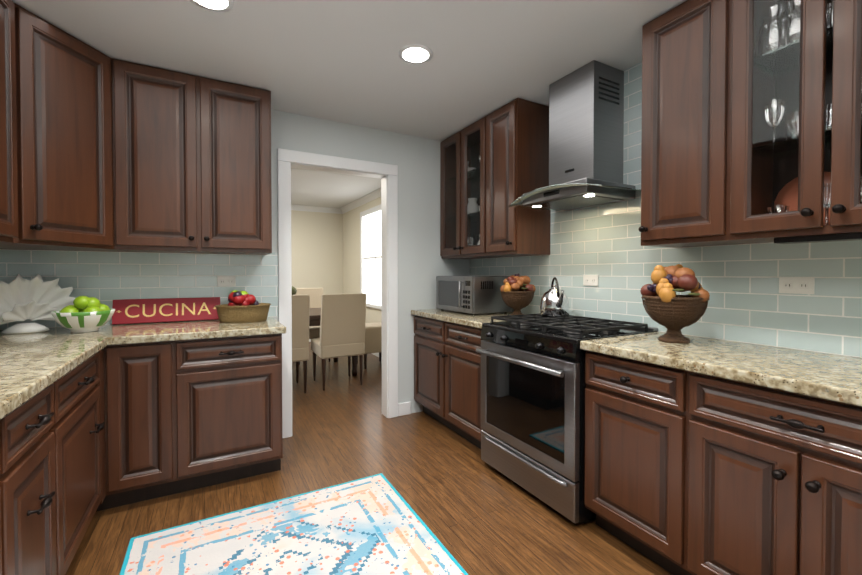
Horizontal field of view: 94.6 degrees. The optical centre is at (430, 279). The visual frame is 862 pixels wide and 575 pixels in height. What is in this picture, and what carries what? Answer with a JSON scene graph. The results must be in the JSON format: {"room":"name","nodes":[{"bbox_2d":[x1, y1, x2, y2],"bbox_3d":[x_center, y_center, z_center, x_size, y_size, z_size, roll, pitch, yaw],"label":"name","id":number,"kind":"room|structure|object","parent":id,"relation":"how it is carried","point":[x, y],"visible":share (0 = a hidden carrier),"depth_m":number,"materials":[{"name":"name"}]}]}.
{"room":"kitchen","nodes":[
{"label":"kitchen","id":0,"kind":"room"},
{"bbox_2d":[51,109,469,412],"bbox_3d":[-1.580,-0.031,2.785,4.400,2.440,0.120,-1,1,-29],"label":"wall","id":1,"kind":"structure","parent":0,"point":[422,264],"depth_m":3.46,"materials":[{"name":"grey paint"}]},
{"bbox_2d":[0,249,277,329],"bbox_3d":[-1.803,0.040,2.591,1.520,0.474,0.006,-1,1,-29],"label":"backsplash","id":2,"kind":"structure","parent":1,"relation":"attached to","point":[107,278],"depth_m":2.56,"materials":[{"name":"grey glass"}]},
{"bbox_2d":[217,276,235,286],"bbox_3d":[-1.432,0.009,2.786,0.116,0.072,0.008,-1,1,-29],"label":"electrical outlet","id":3,"kind":"object","parent":2,"relation":"attached to","point":[226,280],"visible":1,"depth_m":2.78,"materials":[{"name":"white plastic"}]},
{"bbox_2d":[112,58,271,254],"bbox_3d":[-1.479,-0.710,2.539,0.830,1.066,0.383,-1,1,-29],"label":"upper cabinet","id":4,"kind":"object","parent":1,"relation":"attached to","point":[191,163],"visible":1,"depth_m":2.39,"materials":[{"name":"brown wood"}]},
{"bbox_2d":[277,148,397,437],"bbox_3d":[-0.744,0.103,3.249,0.966,2.158,0.160,-1,1,-29],"label":"door frame","id":5,"kind":"structure","parent":1,"relation":"attached to","point":[386,174],"depth_m":3.24,"materials":[{"name":"white wood"}]},
{"bbox_2d":[398,401,410,411],"bbox_3d":[-0.025,1.119,3.743,0.731,0.110,0.020,-1,1,-29],"label":"baseboard","id":6,"kind":"structure","parent":1,"relation":"attached to","point":[404,408],"depth_m":3.46,"materials":[{"name":"white wood"}]},
{"bbox_2d":[291,210,342,293],"bbox_3d":[-3.609,-0.090,6.463,4.640,2.440,0.120,-1,1,-29],"label":"wall","id":7,"kind":"structure","parent":0,"point":[317,248],"depth_m":7.24,"materials":[{"name":"beige paint"}]},
{"bbox_2d":[291,204,339,213],"bbox_3d":[-3.563,-1.263,6.361,4.400,0.090,0.070,-1,1,-29],"label":"crown molding","id":8,"kind":"structure","parent":7,"relation":"attached to","point":[293,207],"depth_m":7.17,"materials":[{"name":"white"}]},
{"bbox_2d":[12,0,686,207],"bbox_3d":[-1.310,-1.273,2.275,4.640,0.060,9.640,-1,1,-29],"label":"ceiling","id":9,"kind":"structure","parent":0,"point":[338,61],"depth_m":2.13,"materials":[{"name":"white paint"}]},
{"bbox_2d":[190,0,233,12],"bbox_3d":[-0.966,-1.231,1.735,0.190,0.006,0.190,-1,1,-29],"label":"recessed light","id":10,"kind":"object","parent":9,"relation":"in","point":[220,6],"visible":1,"depth_m":1.77,"materials":[{"name":"white"}]},
{"bbox_2d":[398,44,432,63],"bbox_3d":[-0.084,-1.238,2.186,0.190,0.006,0.190,-1,1,-29],"label":"recessed light","id":11,"kind":"object","parent":9,"relation":"in","point":[415,54],"visible":1,"depth_m":2.18,"materials":[{"name":"white"}]},
{"bbox_2d":[65,342,672,574],"bbox_3d":[-1.310,1.227,2.315,4.640,0.060,9.640,-1,1,-29],"label":"floor","id":12,"kind":"structure","parent":0,"point":[474,511],"depth_m":2.22,"materials":[{"name":"brown wood"}]},
{"bbox_2d":[0,412,15,574],"bbox_3d":[-1.233,0.787,0.631,0.608,0.874,0.590,-1,1,-29],"label":"base cabinet","id":13,"kind":"object","parent":12,"relation":"on","point":[7,487],"depth_m":1.05,"materials":[{"name":"brown wood"}]},
{"bbox_2d":[12,376,63,574],"bbox_3d":[-1.472,0.780,1.065,0.608,0.874,0.401,-1,1,-29],"label":"base cabinet","id":14,"kind":"object","parent":12,"relation":"on","point":[37,424],"depth_m":1.25,"materials":[{"name":"brown wood"}]},
{"bbox_2d":[64,348,103,574],"bbox_3d":[-1.743,0.772,1.556,0.608,0.874,0.720,-1,1,-29],"label":"base cabinet","id":15,"kind":"object","parent":12,"relation":"on","point":[84,384],"depth_m":1.67,"materials":[{"name":"brown wood"}]},
{"bbox_2d":[0,324,135,418],"bbox_3d":[-1.273,0.327,0.749,0.660,0.040,3.747,-1,1,-29],"label":"countertop","id":16,"kind":"structure","parent":15,"relation":"on","point":[32,365],"depth_m":1.55,"materials":[{"name":"stone"}]},
{"bbox_2d":[0,274,74,333],"bbox_3d":[-2.132,0.125,2.123,0.401,0.317,0.311,-1,1,-29],"label":"sculpture","id":17,"kind":"object","parent":16,"relation":"on","point":[36,297],"visible":0.96,"depth_m":2.13,"materials":[{"name":"white ceramic"}]},
{"bbox_2d":[51,296,114,332],"bbox_3d":[-1.905,0.184,2.187,0.268,0.197,0.268,-1,1,-29],"label":"bowl","id":18,"kind":"object","parent":16,"relation":"on","point":[82,314],"visible":1,"depth_m":2.13,"materials":[{"name":"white ceramic"}]},
{"bbox_2d":[108,341,179,508],"bbox_3d":[-1.653,0.760,2.306,0.318,0.874,0.667,-1,1,-29],"label":"base cabinet","id":19,"kind":"object","parent":12,"relation":"on","point":[142,464],"depth_m":2.08,"materials":[{"name":"brown wood"}]},
{"bbox_2d":[176,334,282,492],"bbox_3d":[-1.286,0.756,2.542,0.552,0.874,0.608,-1,1,-29],"label":"base cabinet","id":20,"kind":"object","parent":12,"relation":"on","point":[229,389],"depth_m":2.28,"materials":[{"name":"brown wood"}]},
{"bbox_2d":[120,317,285,344],"bbox_3d":[-1.377,0.299,2.466,0.817,0.040,0.638,-1,1,-29],"label":"countertop","id":21,"kind":"structure","parent":20,"relation":"on","point":[200,329],"depth_m":2.27,"materials":[{"name":"stone"}]},
{"bbox_2d":[112,297,219,324],"bbox_3d":[-1.712,0.197,2.603,0.590,0.153,0.051,-1,1,-29],"label":"sign","id":22,"kind":"object","parent":21,"relation":"on","point":[131,311],"visible":1,"depth_m":2.58,"materials":[{"name":"red wood"}]},
{"bbox_2d":[215,290,270,322],"bbox_3d":[-1.248,0.172,2.652,0.345,0.205,0.225,-1,1,-29],"label":"fruit basket","id":23,"kind":"object","parent":21,"relation":"on","point":[242,307],"visible":1,"depth_m":2.58,"materials":[{"name":"wicker"}]},
{"bbox_2d":[119,473,467,574],"bbox_3d":[-0.224,1.212,1.015,1.245,0.010,2.575,-1,1,-29],"label":"rug","id":24,"kind":"object","parent":12,"relation":"on","point":[373,525],"visible":0.96,"depth_m":1.82,"materials":[{"name":"multicoloured fabric"}]},
{"bbox_2d":[292,295,309,392],"bbox_3d":[-1.563,0.657,4.152,0.480,1.020,0.564,-1,1,-29],"label":"dining chair","id":25,"kind":"object","parent":12,"relation":"on","point":[300,324],"visible":0.46,"depth_m":4.02,"materials":[{"name":"fabric"}]},
{"bbox_2d":[295,288,329,364],"bbox_3d":[-1.720,0.633,5.679,0.480,1.020,0.564,-1,1,-29],"label":"dining chair","id":26,"kind":"object","parent":12,"relation":"on","point":[315,294],"visible":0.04,"depth_m":5.86,"materials":[{"name":"fabric"}]},
{"bbox_2d":[309,308,357,375],"bbox_3d":[-1.807,0.777,4.815,1.750,0.760,1.030,-1,1,-29],"label":"dining table","id":27,"kind":"object","parent":12,"relation":"on","point":[314,316],"visible":0.12,"depth_m":4.80,"materials":[{"name":"brown wood"}]},
{"bbox_2d":[292,286,296,294],"bbox_3d":[-1.749,0.229,4.855,0.205,0.331,0.216,-1,1,-29],"label":"centrepiece","id":28,"kind":"object","parent":27,"relation":"on","point":[294,290],"visible":0.06,"depth_m":4.82,"materials":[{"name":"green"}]},
{"bbox_2d":[311,293,365,390],"bbox_3d":[-1.037,0.653,4.442,0.480,1.020,0.564,-1,1,-29],"label":"dining chair","id":29,"kind":"object","parent":12,"relation":"on","point":[342,325],"visible":1,"depth_m":4.23,"materials":[{"name":"fabric"}]},
{"bbox_2d":[357,322,381,368],"bbox_3d":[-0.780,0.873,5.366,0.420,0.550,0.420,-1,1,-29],"label":"dining chair","id":30,"kind":"object","parent":12,"relation":"on","point":[373,337],"visible":0.33,"depth_m":5.15,"materials":[{"name":"fabric"}]},
{"bbox_2d":[414,315,482,448],"bbox_3d":[0.345,0.746,3.180,0.653,0.874,1.065,-1,1,-29],"label":"base cabinet","id":31,"kind":"object","parent":12,"relation":"on","point":[447,375],"visible":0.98,"depth_m":2.99,"materials":[{"name":"brown wood"}]},
{"bbox_2d":[411,309,511,328],"bbox_3d":[0.354,0.288,3.178,0.632,0.040,1.065,-1,1,-29],"label":"countertop","id":32,"kind":"structure","parent":31,"relation":"on","point":[470,320],"depth_m":3.03,"materials":[{"name":"stone"}]},
{"bbox_2d":[436,276,511,314],"bbox_3d":[0.331,0.115,3.311,0.427,0.299,0.551,-1,1,-29],"label":"microwave","id":33,"kind":"object","parent":32,"relation":"on","point":[473,295],"visible":1,"depth_m":3.09,"materials":[{"name":"silver metal"}]},
{"bbox_2d":[500,273,535,314],"bbox_3d":[0.636,0.111,2.931,0.252,0.319,0.246,-1,1,-29],"label":"urn","id":34,"kind":"object","parent":32,"relation":"on","point":[517,293],"visible":0.94,"depth_m":2.86,"materials":[{"name":"wood"}]},
{"bbox_2d":[476,313,657,523],"bbox_3d":[0.759,0.717,2.362,0.716,0.958,0.759,-1,1,-29],"label":"range","id":35,"kind":"object","parent":12,"relation":"on","point":[533,385],"visible":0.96,"depth_m":2.12,"materials":[{"name":"silver metal"}]},
{"bbox_2d":[540,277,569,316],"bbox_3d":[0.822,0.108,2.567,0.189,0.252,0.251,-1,1,-29],"label":"kettle","id":36,"kind":"object","parent":35,"relation":"on","point":[554,301],"visible":1,"depth_m":2.53,"materials":[{"name":"silver metal"}]},
{"bbox_2d":[584,350,679,574],"bbox_3d":[1.105,0.767,1.847,0.608,0.874,0.471,-1,1,-29],"label":"base cabinet","id":37,"kind":"object","parent":12,"relation":"on","point":[632,485],"depth_m":1.68,"materials":[{"name":"brown wood"}]},
{"bbox_2d":[580,332,861,406],"bbox_3d":[1.444,0.320,1.202,0.632,0.040,1.916,-1,1,-29],"label":"countertop","id":38,"kind":"structure","parent":37,"relation":"on","point":[834,377],"depth_m":1.46,"materials":[{"name":"stone"}]},
{"bbox_2d":[640,264,709,342],"bbox_3d":[1.147,0.106,1.866,0.287,0.363,0.282,-1,1,-29],"label":"urn","id":39,"kind":"object","parent":38,"relation":"on","point":[669,309],"visible":1,"depth_m":1.79,"materials":[{"name":"wood"}]},
{"bbox_2d":[676,370,861,574],"bbox_3d":[1.379,0.775,1.352,0.608,0.874,0.660,-1,1,-29],"label":"base cabinet","id":40,"kind":"object","parent":12,"relation":"on","point":[689,473],"depth_m":1.28,"materials":[{"name":"brown wood"}]},
{"bbox_2d":[343,197,860,357],"bbox_3d":[0.669,-0.041,3.386,0.120,2.440,9.400,-1,1,-29],"label":"wall","id":41,"kind":"structure","parent":0,"point":[351,251],"depth_m":6.88,"materials":[{"name":"grey paint"}]},
{"bbox_2d":[340,188,380,213],"bbox_3d":[-0.699,-1.251,5.651,0.070,0.090,3.900,-1,1,-29],"label":"crown molding","id":42,"kind":"structure","parent":41,"relation":"attached to","point":[371,196],"depth_m":6.38,"materials":[{"name":"white"}]},
{"bbox_2d":[360,204,380,308],"bbox_3d":[-0.828,-0.336,5.925,0.045,1.510,1.400,-1,1,-29],"label":"dining window","id":43,"kind":"structure","parent":41,"relation":"in","point":[370,252],"depth_m":6.11,"materials":[{"name":"white glass"}]},
{"bbox_2d":[440,98,550,258],"bbox_3d":[0.454,-0.721,3.238,0.383,1.066,1.027,-1,1,-29],"label":"upper cabinet","id":44,"kind":"object","parent":41,"relation":"attached to","point":[494,165],"visible":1,"depth_m":2.90,"materials":[{"name":"brown wood"}]},
{"bbox_2d":[508,60,640,210],"bbox_3d":[0.855,-0.854,2.402,0.487,0.774,0.720,-1,1,-29],"label":"range hood","id":45,"kind":"object","parent":41,"relation":"attached to","point":[586,120],"visible":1,"depth_m":2.33,"materials":[{"name":"silver metal"}]},
{"bbox_2d":[470,62,861,357],"bbox_3d":[1.278,-0.478,2.144,0.006,1.524,3.750,-1,1,-29],"label":"backsplash","id":46,"kind":"structure","parent":41,"relation":"attached to","point":[748,302],"depth_m":1.99,"materials":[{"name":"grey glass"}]},
{"bbox_2d":[583,275,598,285],"bbox_3d":[1.034,0.003,2.578,0.008,0.072,0.116,-1,1,-29],"label":"electrical outlet","id":47,"kind":"object","parent":46,"relation":"attached to","point":[590,280],"visible":1,"depth_m":2.58,"materials":[{"name":"white plastic"}]},
{"bbox_2d":[779,277,814,293],"bbox_3d":[1.534,0.022,1.671,0.008,0.072,0.116,-1,1,-29],"label":"electrical outlet","id":48,"kind":"object","parent":46,"relation":"attached to","point":[797,285],"visible":1,"depth_m":1.67,"materials":[{"name":"white plastic"}]},
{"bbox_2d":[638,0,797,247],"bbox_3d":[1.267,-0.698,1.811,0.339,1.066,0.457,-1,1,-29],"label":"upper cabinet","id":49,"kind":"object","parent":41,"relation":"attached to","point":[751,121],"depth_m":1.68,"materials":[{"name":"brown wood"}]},
{"bbox_3d":[-1.267,0.015,-0.080,0.120,2.440,5.200,-1,1,-29],"label":"wall","id":50,"kind":"structure","parent":0,"visible":0},
{"bbox_2d":[0,0,17,242],"bbox_3d":[-1.786,-0.691,1.330,0.339,1.066,0.808,-1,1,-29],"label":"upper cabinet","id":51,"kind":"object","parent":50,"relation":"attached to","point":[8,190],"visible":0.97,"depth_m":1.66,"materials":[{"name":"brown wood"}]},
{"bbox_2d":[0,3,122,251],"bbox_3d":[-2.033,-0.702,2.055,0.607,1.066,0.697,-1,1,-29],"label":"upper cabinet","id":52,"kind":"object","parent":50,"relation":"attached to","point":[64,121],"visible":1,"depth_m":1.95,"materials":[{"name":"brown wood"}]}
]}

